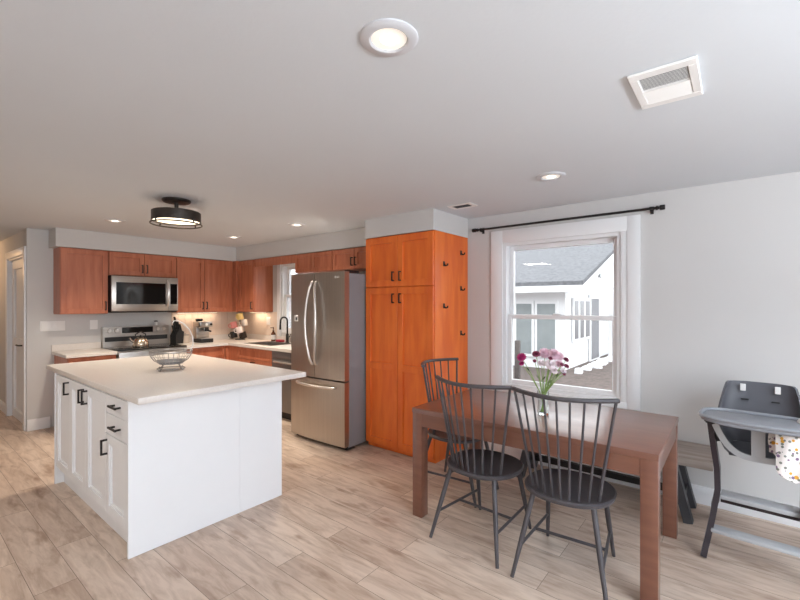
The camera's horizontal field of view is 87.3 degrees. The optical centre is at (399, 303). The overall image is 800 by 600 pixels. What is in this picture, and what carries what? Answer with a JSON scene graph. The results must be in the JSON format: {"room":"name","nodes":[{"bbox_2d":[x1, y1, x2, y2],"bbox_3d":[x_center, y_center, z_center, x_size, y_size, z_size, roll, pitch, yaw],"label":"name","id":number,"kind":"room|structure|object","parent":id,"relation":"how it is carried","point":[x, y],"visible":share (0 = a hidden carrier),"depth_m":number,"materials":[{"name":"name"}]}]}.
{"room":"eat-in kitchen","nodes":[
{"label":"eat-in kitchen","id":0,"kind":"room"},
{"bbox_2d":[0,229,24,402],"bbox_3d":[-5.600,0.306,5.977,2.980,2.388,0.120,0,0,39],"label":"wall","id":1,"kind":"structure","parent":0,"point":[16,241],"depth_m":5.84,"materials":[{"name":"grey paint"}]},
{"bbox_2d":[0,399,4,413],"bbox_3d":[-6.059,1.433,6.260,1.910,0.135,0.016,0,0,39],"label":"baseboard","id":2,"kind":"structure","parent":1,"relation":"attached to","point":[2,404],"depth_m":5.80,"materials":[{"name":"white paint"}]},
{"bbox_2d":[5,246,25,430],"bbox_3d":[-4.825,0.410,5.341,1.165,2.180,0.140,0,0,39],"label":"trim","id":3,"kind":"structure","parent":1,"relation":"attached to","point":[20,253],"depth_m":5.60,"materials":[{"name":"white paint"}]},
{"bbox_2d":[12,259,21,422],"bbox_3d":[-4.849,0.464,5.315,0.933,2.054,0.101,0,0,39],"label":"door","id":4,"kind":"structure","parent":1,"relation":"in","point":[16,265],"depth_m":5.51,"materials":[{"name":"white paint"}]},
{"bbox_2d":[24,228,238,430],"bbox_3d":[-3.569,0.306,6.053,0.150,2.388,2.785,0,0,39],"label":"wall","id":5,"kind":"structure","parent":0,"point":[39,257],"depth_m":5.05,"materials":[{"name":"grey paint"}]},
{"bbox_2d":[27,416,49,431],"bbox_3d":[-4.310,1.433,5.000,0.016,0.135,0.215,0,0,39],"label":"baseboard","id":6,"kind":"structure","parent":5,"relation":"attached to","point":[39,423],"depth_m":4.99,"materials":[{"name":"white paint"}]},
{"bbox_2d":[40,321,64,330],"bbox_3d":[-4.230,0.271,5.102,0.009,0.118,0.229,0,0,39],"label":"light switch","id":7,"kind":"object","parent":5,"relation":"attached to","point":[44,325],"visible":1,"depth_m":5.10,"materials":[{"name":"white plastic"}]},
{"bbox_2d":[51,342,100,350],"bbox_3d":[-4.075,0.539,5.286,0.020,0.078,0.502,0,0,39],"label":"backsplash","id":8,"kind":"structure","parent":5,"relation":"attached to","point":[60,347],"depth_m":5.27,"materials":[{"name":"stone"}]},
{"bbox_2d":[53,247,107,313],"bbox_3d":[-3.942,-0.273,5.191,0.344,0.796,0.483,0,0,39],"label":"upper cabinet","id":9,"kind":"object","parent":5,"relation":"attached to","point":[80,276],"visible":1,"depth_m":5.08,"materials":[{"name":"brown wood"}]},
{"bbox_2d":[90,320,97,328],"bbox_3d":[-3.967,0.270,5.430,0.008,0.120,0.085,0,0,39],"label":"wall outlet","id":10,"kind":"object","parent":5,"relation":"attached to","point":[93,323],"visible":1,"depth_m":5.43,"materials":[{"name":"white plastic"}]},
{"bbox_2d":[108,251,175,277],"bbox_3d":[-3.532,-0.517,5.701,0.344,0.308,0.818,0,0,39],"label":"upper cabinet","id":11,"kind":"object","parent":5,"relation":"attached to","point":[119,263],"visible":1,"depth_m":5.58,"materials":[{"name":"brown wood"}]},
{"bbox_2d":[108,275,177,312],"bbox_3d":[-3.496,-0.122,5.673,0.432,0.475,0.806,0,0,39],"label":"microwave","id":12,"kind":"object","parent":11,"relation":"attached to","point":[126,294],"visible":0.98,"depth_m":5.52,"materials":[{"name":"silver metal"}]},
{"bbox_2d":[172,257,232,312],"bbox_3d":[-3.003,-0.273,6.358,0.344,0.796,0.859,0,0,39],"label":"upper cabinet","id":13,"kind":"object","parent":5,"relation":"attached to","point":[204,285],"visible":0.99,"depth_m":6.26,"materials":[{"name":"brown wood"}]},
{"bbox_2d":[182,312,216,312],"bbox_3d":[-3.089,0.134,6.401,0.040,0.016,0.600,0,0,39],"label":"light bar","id":14,"kind":"object","parent":13,"relation":"attached to","point":[182,312],"visible":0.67,"depth_m":6.40,"materials":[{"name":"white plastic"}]},
{"bbox_2d":[171,312,276,335],"bbox_3d":[-2.634,0.312,6.336,0.949,0.370,1.169,0,0,39],"label":"backsplash","id":15,"kind":"structure","parent":5,"relation":"attached to","point":[257,320],"depth_m":6.71,"materials":[{"name":"beige tile"}]},
{"bbox_2d":[49,208,467,260],"bbox_3d":[-1.773,-0.781,4.735,4.300,0.214,2.585,0,0,39],"label":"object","id":16,"kind":"structure","parent":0,"point":[428,219],"depth_m":5.21,"materials":[{"name":"grey paint"}]},
{"bbox_2d":[255,255,294,266],"bbox_3d":[-1.803,-0.613,6.015,0.988,0.116,0.020,0,0,39],"label":"window valance","id":17,"kind":"object","parent":16,"relation":"attached to","point":[289,259],"visible":1,"depth_m":5.98,"materials":[{"name":"brown wood"}]},
{"bbox_2d":[0,0,799,247],"bbox_3d":[-1.946,-0.948,2.446,13.500,0.120,6.770,0,0,39],"label":"ceiling","id":18,"kind":"structure","parent":0,"point":[266,116],"depth_m":1.88,"materials":[{"name":"paint"}]},
{"bbox_2d":[104,219,125,222],"bbox_3d":[-3.038,-0.883,4.467,0.196,0.010,0.196,0,0,39],"label":"recessed light","id":19,"kind":"object","parent":18,"relation":"in","point":[107,220],"visible":1,"depth_m":4.45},
{"bbox_2d":[149,197,202,228],"bbox_3d":[-1.913,-0.781,3.587,0.406,0.214,0.406,0,0,39],"label":"ceiling lamp","id":20,"kind":"object","parent":18,"relation":"attached to","point":[176,216],"visible":1,"depth_m":3.49,"materials":[{"name":"black metal"}]},
{"bbox_2d":[153,218,198,224],"bbox_3d":[-1.913,-0.716,3.587,0.362,0.024,0.362,0,0,39],"label":"diffuser","id":21,"kind":"object","parent":20,"relation":"attached to","point":[194,220],"depth_m":3.59,"materials":[{"name":"white glass"}]},
{"bbox_2d":[226,236,241,238],"bbox_3d":[-2.207,-0.883,5.570,0.196,0.010,0.196,0,0,39],"label":"recessed light","id":22,"kind":"object","parent":18,"relation":"in","point":[232,237],"visible":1,"depth_m":5.55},
{"bbox_2d":[288,223,305,226],"bbox_3d":[-1.153,-0.883,4.692,0.196,0.010,0.196,0,0,39],"label":"recessed light","id":23,"kind":"object","parent":18,"relation":"in","point":[289,224],"visible":1,"depth_m":4.67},
{"bbox_2d":[360,18,417,56],"bbox_3d":[-0.037,-0.883,1.401,0.196,0.010,0.196,0,0,39],"label":"recessed light","id":24,"kind":"object","parent":18,"relation":"in","point":[388,37],"visible":1,"depth_m":1.39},
{"bbox_2d":[447,202,477,209],"bbox_3d":[0.562,-0.882,3.783,0.240,0.010,0.140,0,0,39],"label":"ceiling vent","id":25,"kind":"object","parent":18,"relation":"in","point":[469,204],"visible":1,"depth_m":3.78,"materials":[{"name":"white plastic"}]},
{"bbox_2d":[536,172,565,180],"bbox_3d":[1.049,-0.883,2.911,0.196,0.010,0.196,0,0,39],"label":"recessed light","id":26,"kind":"object","parent":18,"relation":"in","point":[548,176],"visible":1,"depth_m":2.89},
{"bbox_2d":[627,55,702,109],"bbox_3d":[1.076,-0.882,1.692,0.224,0.012,0.340,0,0,39],"label":"ceiling vent","id":27,"kind":"object","parent":18,"relation":"in","point":[678,80],"visible":1,"depth_m":1.67,"materials":[{"name":"white plastic"}]},
{"bbox_2d":[0,410,799,599],"bbox_3d":[-1.946,1.560,2.446,13.500,0.120,6.770,0,0,39],"label":"floor","id":28,"kind":"structure","parent":0,"point":[343,525],"depth_m":2.60,"materials":[{"name":"brown wood"}]},
{"bbox_2d":[56,374,78,495],"bbox_3d":[-2.533,1.038,3.568,0.410,0.924,0.618,0,0,39],"label":"base cabinet","id":29,"kind":"object","parent":28,"relation":"on","point":[62,382],"visible":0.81,"depth_m":3.40,"materials":[{"name":"white paint"}]},
{"bbox_2d":[54,355,115,372],"bbox_3d":[-3.818,1.058,5.093,0.628,0.883,0.477,0,0,39],"label":"base cabinet","id":30,"kind":"object","parent":28,"relation":"on","point":[57,360],"visible":0.2,"depth_m":4.93,"materials":[{"name":"brown wood"}]},
{"bbox_2d":[51,342,116,358],"bbox_3d":[-3.837,0.557,5.095,0.631,0.115,0.502,0,0,39],"label":"countertop","id":31,"kind":"structure","parent":30,"relation":"on","point":[76,350],"depth_m":5.10,"materials":[{"name":"stone"}]},
{"bbox_2d":[70,380,114,530],"bbox_3d":[-2.058,1.038,3.185,0.806,0.924,0.618,0,0,39],"label":"base cabinet","id":32,"kind":"object","parent":28,"relation":"on","point":[87,403],"visible":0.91,"depth_m":2.95,"materials":[{"name":"white paint"}]},
{"bbox_2d":[100,394,126,541],"bbox_3d":[-1.590,1.038,2.809,0.391,0.924,0.618,0,0,39],"label":"base cabinet","id":33,"kind":"object","parent":28,"relation":"on","point":[116,407],"visible":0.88,"depth_m":2.62,"materials":[{"name":"white paint"}]},
{"bbox_2d":[101,325,186,358],"bbox_3d":[-3.392,0.892,5.588,0.698,1.175,0.814,0,0,39],"label":"range","id":34,"kind":"object","parent":28,"relation":"on","point":[112,338],"visible":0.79,"depth_m":5.60,"materials":[{"name":"silver metal"}]},
{"bbox_2d":[129,331,148,347],"bbox_3d":[-3.362,0.458,5.424,0.193,0.213,0.193,0,0,-6],"label":"kettle","id":35,"kind":"object","parent":34,"relation":"on","point":[139,342],"visible":1,"depth_m":5.37,"materials":[{"name":"metal"}]},
{"bbox_2d":[103,343,186,351],"bbox_3d":[-3.381,0.574,5.580,0.545,0.015,0.814,0,0,39],"label":"cooktop","id":36,"kind":"object","parent":34,"relation":"in","point":[124,347],"depth_m":5.50,"materials":[{"name":"black glass"}]},
{"bbox_2d":[54,373,281,558],"bbox_3d":[-1.905,1.036,3.389,1.657,0.925,1.063,0,0,39],"label":"kitchen island","id":37,"kind":"object","parent":28,"relation":"on","point":[197,462],"visible":0.7,"depth_m":2.79,"materials":[{"name":"white paint"}]},
{"bbox_2d":[46,353,305,404],"bbox_3d":[-1.919,0.553,3.478,2.088,0.037,1.183,0,0,39],"label":"island countertop","id":38,"kind":"structure","parent":37,"relation":"on","point":[136,380],"depth_m":3.13,"materials":[{"name":"stone"}]},
{"bbox_2d":[149,320,193,371],"bbox_3d":[-1.860,0.333,3.406,0.317,0.404,0.317,0,0,39],"label":"wire basket","id":39,"kind":"object","parent":38,"relation":"on","point":[174,360],"visible":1,"depth_m":3.40,"materials":[{"name":"grey metal"}]},
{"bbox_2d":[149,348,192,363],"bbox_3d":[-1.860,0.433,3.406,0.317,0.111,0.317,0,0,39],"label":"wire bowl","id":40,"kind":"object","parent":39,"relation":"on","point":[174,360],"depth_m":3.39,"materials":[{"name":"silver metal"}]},
{"bbox_2d":[187,346,224,358],"bbox_3d":[-2.979,1.058,6.149,0.644,0.883,0.555,0,0,39],"label":"base cabinet","id":41,"kind":"object","parent":28,"relation":"on","point":[216,351],"visible":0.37,"depth_m":6.03,"materials":[{"name":"brown wood"}]},
{"bbox_2d":[225,345,271,366],"bbox_3d":[-1.950,1.058,6.109,1.118,0.883,0.664,0,0,39],"label":"base cabinet","id":42,"kind":"object","parent":28,"relation":"on","point":[242,354],"visible":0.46,"depth_m":5.88,"materials":[{"name":"brown wood"}]},
{"bbox_2d":[169,334,290,352],"bbox_3d":[-2.043,0.557,5.822,2.514,0.115,1.229,0,0,39],"label":"countertop","id":43,"kind":"structure","parent":42,"relation":"on","point":[218,340],"depth_m":6.26,"materials":[{"name":"stone"}]},
{"bbox_2d":[170,329,183,343],"bbox_3d":[-3.249,0.472,6.110,0.120,0.210,0.135,0,0,24],"label":"knife block","id":44,"kind":"object","parent":43,"relation":"on","point":[177,337],"visible":0.88,"depth_m":6.06,"materials":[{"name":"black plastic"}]},
{"bbox_2d":[183,333,189,342],"bbox_3d":[-3.186,0.506,6.217,0.116,0.142,0.116,0,0,39],"label":"canister","id":45,"kind":"object","parent":43,"relation":"on","point":[186,336],"visible":0.81,"depth_m":6.18,"materials":[{"name":"beige ceramic"}]},
{"bbox_2d":[193,319,212,342],"bbox_3d":[-2.941,0.400,6.289,0.300,0.354,0.194,0,0,39],"label":"espresso machine","id":46,"kind":"object","parent":43,"relation":"on","point":[201,330],"visible":1,"depth_m":6.26,"materials":[{"name":"silver metal"}]},
{"bbox_2d":[228,331,237,337],"bbox_3d":[-2.691,0.499,6.766,0.133,0.122,0.108,0,0,-5],"label":"mug","id":47,"kind":"object","parent":43,"relation":"on","point":[233,334],"visible":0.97,"depth_m":6.72,"materials":[{"name":"black ceramic"}]},
{"bbox_2d":[246,341,290,345],"bbox_3d":[-1.895,0.690,6.082,0.657,0.233,0.417,0,0,39],"label":"sink","id":48,"kind":"object","parent":43,"relation":"in","point":[265,343],"visible":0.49,"depth_m":6.28,"materials":[{"name":"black metal"}]},
{"bbox_2d":[270,327,275,340],"bbox_3d":[-1.953,0.469,6.441,0.070,0.217,0.085,0,0,39],"label":"soap bottle","id":49,"kind":"object","parent":43,"relation":"on","point":[273,334],"visible":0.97,"depth_m":6.42,"materials":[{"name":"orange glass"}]},
{"bbox_2d":[279,316,290,342],"bbox_3d":[-1.701,0.382,6.179,0.165,0.392,0.100,0,0,-24],"label":"kitchen faucet","id":50,"kind":"object","parent":43,"relation":"on","point":[281,318],"visible":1,"depth_m":6.20,"materials":[{"name":"black metal"}]},
{"bbox_3d":[-2.590,0.372,6.783,0.150,0.412,0.150,0,0,39],"label":"mug tree","id":51,"kind":"object","parent":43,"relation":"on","visible":0},
{"bbox_2d":[228,321,237,328],"bbox_3d":[-2.685,0.343,6.758,0.133,0.122,0.108,0,0,1],"label":"mug","id":52,"kind":"object","parent":51,"relation":"hanging from","point":[233,324],"visible":0.9,"depth_m":6.71,"materials":[{"name":"pink ceramic"}]},
{"bbox_2d":[234,326,242,333],"bbox_3d":[-2.581,0.421,6.718,0.133,0.122,0.108,0,0,2],"label":"mug","id":53,"kind":"object","parent":51,"relation":"hanging from","point":[238,329],"visible":1,"depth_m":6.67,"materials":[{"name":"white ceramic"}]},
{"bbox_2d":[236,313,243,319],"bbox_3d":[-2.589,0.203,6.755,0.133,0.122,0.108,0,0,-34],"label":"mug","id":54,"kind":"object","parent":51,"relation":"hanging from","point":[239,316],"visible":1,"depth_m":6.71,"materials":[{"name":"yellow ceramic"}]},
{"bbox_2d":[239,331,246,338],"bbox_3d":[-2.535,0.505,6.755,0.133,0.122,0.108,0,0,-35],"label":"mug","id":55,"kind":"object","parent":51,"relation":"hanging from","point":[242,335],"visible":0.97,"depth_m":6.72,"materials":[{"name":"black ceramic"}]},
{"bbox_2d":[239,319,247,326],"bbox_3d":[-2.540,0.310,6.816,0.133,0.122,0.108,0,0,-4],"label":"mug","id":56,"kind":"object","parent":51,"relation":"hanging from","point":[244,322],"visible":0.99,"depth_m":6.77,"materials":[{"name":"white ceramic"}]},
{"bbox_2d":[272,351,290,419],"bbox_3d":[-1.204,1.060,5.497,0.799,0.879,0.625,0,0,39],"label":"dishwasher","id":57,"kind":"object","parent":28,"relation":"on","point":[279,359],"visible":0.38,"depth_m":5.35,"materials":[{"name":"silver metal"}]},
{"bbox_2d":[291,270,366,449],"bbox_3d":[-0.659,0.576,4.793,0.873,1.841,0.958,0,0,39],"label":"refrigerator","id":58,"kind":"object","parent":28,"relation":"on","point":[328,337],"visible":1,"depth_m":4.39,"materials":[{"name":"grey metal"}]},
{"bbox_2d":[366,230,467,462],"bbox_3d":[0.181,0.405,4.388,0.923,2.190,0.672,0,0,39],"label":"pantry cabinet","id":59,"kind":"object","parent":28,"relation":"on","point":[417,283],"visible":0.97,"depth_m":4.15,"materials":[{"name":"orange wood"}]},
{"bbox_2d":[421,358,498,507],"bbox_3d":[0.457,0.989,3.406,0.572,1.026,0.560,0,0,38],"label":"chair","id":60,"kind":"object","parent":28,"relation":"on","point":[435,434],"visible":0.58,"depth_m":3.36,"materials":[{"name":"grey paint"}]},
{"bbox_2d":[429,375,531,568],"bbox_3d":[0.543,0.989,2.722,0.560,1.026,0.572,0,0,42],"label":"chair","id":61,"kind":"object","parent":28,"relation":"on","point":[478,464],"visible":0.98,"depth_m":2.61,"materials":[{"name":"grey paint"}]},
{"bbox_2d":[412,388,678,599],"bbox_3d":[0.950,1.117,2.852,1.503,0.765,0.890,0,0,39],"label":"dining table","id":62,"kind":"object","parent":28,"relation":"on","point":[644,445],"visible":0.82,"depth_m":2.55,"materials":[{"name":"brown wood"}]},
{"bbox_2d":[537,390,548,414],"bbox_3d":[0.951,0.657,2.784,0.076,0.155,0.076,0,0,39],"label":"glass vase","id":63,"kind":"object","parent":62,"relation":"on","point":[540,411],"visible":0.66,"depth_m":2.76,"materials":[{"name":"clear glass"}]},
{"bbox_2d":[516,353,539,391],"bbox_3d":[0.871,0.522,2.775,0.194,0.394,0.062,0,0,7],"label":"flower","id":64,"kind":"object","parent":63,"relation":"in","point":[521,357],"visible":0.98,"depth_m":2.78,"materials":[{"name":"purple plant"}]},
{"bbox_2d":[519,361,537,388],"bbox_3d":[0.880,0.550,2.782,0.176,0.338,0.036,0,0,10],"label":"flower","id":65,"kind":"object","parent":63,"relation":"in","point":[521,363],"visible":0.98,"depth_m":2.79,"materials":[{"name":"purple plant"}]},
{"bbox_2d":[532,351,541,388],"bbox_3d":[0.912,0.515,2.782,0.072,0.407,0.064,0,0,39],"label":"flower","id":66,"kind":"object","parent":63,"relation":"in","point":[536,354],"visible":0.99,"depth_m":2.78,"materials":[{"name":"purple plant"}]},
{"bbox_2d":[533,359,541,391],"bbox_3d":[0.919,0.542,2.774,0.083,0.352,0.024,0,0,-2],"label":"flower","id":67,"kind":"object","parent":63,"relation":"in","point":[534,360],"visible":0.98,"depth_m":2.78,"materials":[{"name":"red plant"}]},
{"bbox_2d":[538,360,545,391],"bbox_3d":[0.934,0.543,2.763,0.052,0.350,0.051,0,0,-12],"label":"flower","id":68,"kind":"object","parent":63,"relation":"in","point":[540,362],"visible":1,"depth_m":2.76,"materials":[{"name":"white plant"}]},
{"bbox_2d":[539,348,549,391],"bbox_3d":[0.967,0.506,2.803,0.084,0.424,0.082,0,0,39],"label":"flower","id":69,"kind":"object","parent":63,"relation":"in","point":[544,351],"visible":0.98,"depth_m":2.79,"materials":[{"name":"pink plant"}]},
{"bbox_2d":[544,356,552,391],"bbox_3d":[0.965,0.530,2.752,0.028,0.376,0.090,0,0,-23],"label":"flower","id":70,"kind":"object","parent":63,"relation":"in","point":[549,357],"visible":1,"depth_m":2.75,"materials":[{"name":"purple plant"}]},
{"bbox_2d":[543,359,555,387],"bbox_3d":[0.970,0.540,2.743,0.106,0.357,0.078,0,0,39],"label":"flower","id":71,"kind":"object","parent":63,"relation":"in","point":[551,365],"visible":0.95,"depth_m":2.72,"materials":[{"name":"white plant"}]},
{"bbox_2d":[545,368,557,390],"bbox_3d":[0.983,0.564,2.752,0.113,0.308,0.049,0,0,39],"label":"flower","id":72,"kind":"object","parent":63,"relation":"in","point":[554,371],"visible":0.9,"depth_m":2.73,"materials":[{"name":"white plant"}]},
{"bbox_2d":[545,348,560,388],"bbox_3d":[1.010,0.508,2.787,0.108,0.420,0.094,0,0,39],"label":"flower","id":73,"kind":"object","parent":63,"relation":"in","point":[554,354],"visible":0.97,"depth_m":2.77,"materials":[{"name":"pink plant"}]},
{"bbox_2d":[545,360,562,391],"bbox_3d":[1.010,0.543,2.768,0.139,0.351,0.061,0,0,39],"label":"flower","id":74,"kind":"object","parent":63,"relation":"in","point":[557,362],"visible":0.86,"depth_m":2.74,"materials":[{"name":"pink plant"}]},
{"bbox_2d":[546,363,563,391],"bbox_3d":[0.995,0.549,2.743,0.154,0.340,0.029,0,0,39],"label":"flower","id":75,"kind":"object","parent":63,"relation":"in","point":[561,364],"visible":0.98,"depth_m":2.73,"materials":[{"name":"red plant"}]},
{"bbox_2d":[550,352,563,376],"bbox_3d":[1.022,0.519,2.785,0.164,0.399,0.066,0,0,-23],"label":"flower","id":76,"kind":"object","parent":63,"relation":"in","point":[560,353],"visible":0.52,"depth_m":2.79,"materials":[{"name":"pink plant"}]},
{"bbox_2d":[548,368,566,388],"bbox_3d":[1.018,0.572,2.783,0.165,0.294,0.045,0,0,17],"label":"flower","id":77,"kind":"object","parent":63,"relation":"in","point":[563,370],"visible":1,"depth_m":2.76,"materials":[{"name":"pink plant"}]},
{"bbox_2d":[550,357,568,384],"bbox_3d":[1.028,0.536,2.776,0.193,0.366,0.039,0,0,-5],"label":"flower","id":78,"kind":"object","parent":63,"relation":"in","point":[566,359],"visible":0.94,"depth_m":2.78,"materials":[{"name":"red plant"}]},
{"bbox_2d":[510,386,619,599],"bbox_3d":[0.955,0.989,2.373,0.560,1.026,0.572,0,0,35],"label":"chair","id":79,"kind":"object","parent":28,"relation":"on","point":[568,488],"visible":1,"depth_m":2.25,"materials":[{"name":"grey paint"}]},
{"bbox_2d":[516,440,713,523],"bbox_3d":[1.614,1.275,3.381,1.475,0.460,0.401,0,0,39],"label":"bench","id":80,"kind":"object","parent":28,"relation":"on","point":[690,454],"visible":0.35,"depth_m":3.07,"materials":[{"name":"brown wood"}]},
{"bbox_2d":[698,380,799,557],"bbox_3d":[2.174,1.013,2.537,0.558,1.004,0.690,0,0,42],"label":"highchair","id":81,"kind":"object","parent":28,"relation":"on","point":[743,419],"visible":0.85,"depth_m":2.52,"materials":[{"name":"grey plastic"}]},
{"bbox_2d":[698,407,799,436],"bbox_3d":[2.062,0.681,2.412,0.560,0.049,0.357,0,0,39],"label":"tray","id":82,"kind":"object","parent":81,"relation":"on","point":[740,419],"depth_m":2.42,"materials":[{"name":"grey plastic"}]},
{"bbox_2d":[768,433,799,455],"bbox_3d":[2.135,0.777,2.310,0.162,0.146,0.042,0,0,39],"label":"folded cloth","id":83,"kind":"object","parent":81,"relation":"hanging from","point":[771,437],"visible":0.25,"depth_m":2.35,"materials":[{"name":"fabric"}]},
{"bbox_2d":[775,434,799,483],"bbox_3d":[2.133,0.835,2.223,0.210,0.243,0.052,0,0,39],"label":"bib","id":84,"kind":"object","parent":81,"relation":"hanging from","point":[787,448],"visible":0.99,"depth_m":2.24,"materials":[{"name":"fabric"}]},
{"bbox_2d":[246,171,799,506],"bbox_3d":[1.247,0.306,4.061,10.150,2.388,0.150,0,0,39],"label":"wall","id":85,"kind":"structure","parent":0,"point":[720,265],"depth_m":3.13,"materials":[{"name":"grey paint"}]},
{"bbox_2d":[169,334,290,342],"bbox_3d":[-2.043,0.539,5.822,2.514,0.078,1.229,0,0,39],"label":"backsplash","id":86,"kind":"structure","parent":85,"relation":"attached to","point":[250,336],"depth_m":6.72,"materials":[{"name":"tile"}]},
{"bbox_2d":[233,259,272,311],"bbox_3d":[-2.429,-0.273,6.686,0.825,0.796,0.366,0,0,39],"label":"upper cabinet","id":87,"kind":"object","parent":85,"relation":"attached to","point":[252,285],"visible":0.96,"depth_m":6.47,"materials":[{"name":"brown wood"}]},
{"bbox_2d":[266,317,269,324],"bbox_3d":[-2.084,0.270,6.629,0.100,0.120,0.008,0,0,39],"label":"wall outlet","id":88,"kind":"object","parent":85,"relation":"attached to","point":[267,318],"visible":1,"depth_m":6.63,"materials":[{"name":"white plastic"}]},
{"bbox_2d":[277,263,293,335],"bbox_3d":[-1.496,-0.080,6.159,1.025,1.210,0.020,0,0,39],"label":"trim","id":89,"kind":"structure","parent":85,"relation":"attached to","point":[278,266],"depth_m":6.45,"materials":[{"name":"white paint"}]},
{"bbox_2d":[282,263,294,332],"bbox_3d":[-1.443,-0.080,6.226,0.855,1.040,0.142,0,0,39],"label":"window","id":90,"kind":"structure","parent":85,"relation":"in","point":[286,268],"depth_m":6.43,"materials":[{"name":"white paint"}]},
{"bbox_2d":[295,250,336,273],"bbox_3d":[-1.032,-0.543,5.584,0.748,0.256,0.330,0,0,39],"label":"upper cabinet","id":91,"kind":"object","parent":85,"relation":"attached to","point":[316,262],"visible":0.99,"depth_m":5.44,"materials":[{"name":"brown wood"}]},
{"bbox_2d":[333,246,365,271],"bbox_3d":[-0.418,-0.543,5.067,0.848,0.256,0.366,0,0,39],"label":"upper cabinet","id":92,"kind":"object","parent":85,"relation":"attached to","point":[354,259],"visible":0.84,"depth_m":5.05,"materials":[{"name":"brown wood"}]},
{"bbox_2d":[503,232,620,401],"bbox_3d":[1.476,0.107,3.876,1.050,1.415,0.142,0,0,39],"label":"window","id":93,"kind":"structure","parent":85,"relation":"in","point":[509,249],"depth_m":3.85,"materials":[{"name":"white paint"}]},
{"bbox_2d":[491,214,639,410],"bbox_3d":[1.432,0.071,3.803,1.316,1.587,0.020,0,0,39],"label":"trim","id":94,"kind":"structure","parent":85,"relation":"attached to","point":[629,226],"depth_m":3.47,"materials":[{"name":"white paint"}]},
{"bbox_2d":[472,205,664,233],"bbox_3d":[1.410,-0.745,3.785,1.680,0.060,0.074,0,0,39],"label":"curtain rod","id":95,"kind":"object","parent":85,"relation":"attached to","point":[661,207],"visible":1,"depth_m":3.65,"materials":[{"name":"black metal"}]},
{"bbox_2d":[468,441,799,527],"bbox_3d":[2.929,1.433,2.600,5.696,0.135,0.016,0,0,39],"label":"baseboard","id":96,"kind":"structure","parent":85,"relation":"attached to","point":[703,495],"depth_m":3.13,"materials":[{"name":"white paint"}]},
{"label":"outside","id":97,"kind":"structure","parent":0,"visible":0},
{"bbox_2d":[513,354,611,389],"bbox_3d":[7.983,1.375,21.880,65.000,0.150,35.900,0,0,39],"label":"ground","id":98,"kind":"structure","parent":97,"point":[596,378],"depth_m":7.49,"materials":[{"name":"grey concrete"}]},
{"bbox_2d":[290,243,613,369],"bbox_3d":[1.704,-0.295,14.533,11.230,3.190,8.920,0,0,39],"label":"house","id":99,"kind":"structure","parent":98,"relation":"on","point":[572,280],"depth_m":8.71,"materials":[{"name":"white"}]},
{"bbox_2d":[515,340,520,378],"bbox_3d":[2.054,0.970,7.320,0.080,0.660,0.080,0,0,39],"label":"post","id":100,"kind":"object","parent":98,"relation":"on","point":[517,342],"visible":0.94,"depth_m":7.29,"materials":[{"name":"brown wood"}]},
{"bbox_2d":[574,355,611,373],"bbox_3d":[4.930,1.290,9.783,0.371,0.132,5.226,0,0,39],"label":"stone edging","id":101,"kind":"object","parent":98,"relation":"on","point":[600,362],"visible":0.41,"depth_m":8.59,"materials":[{"name":"white stone"}]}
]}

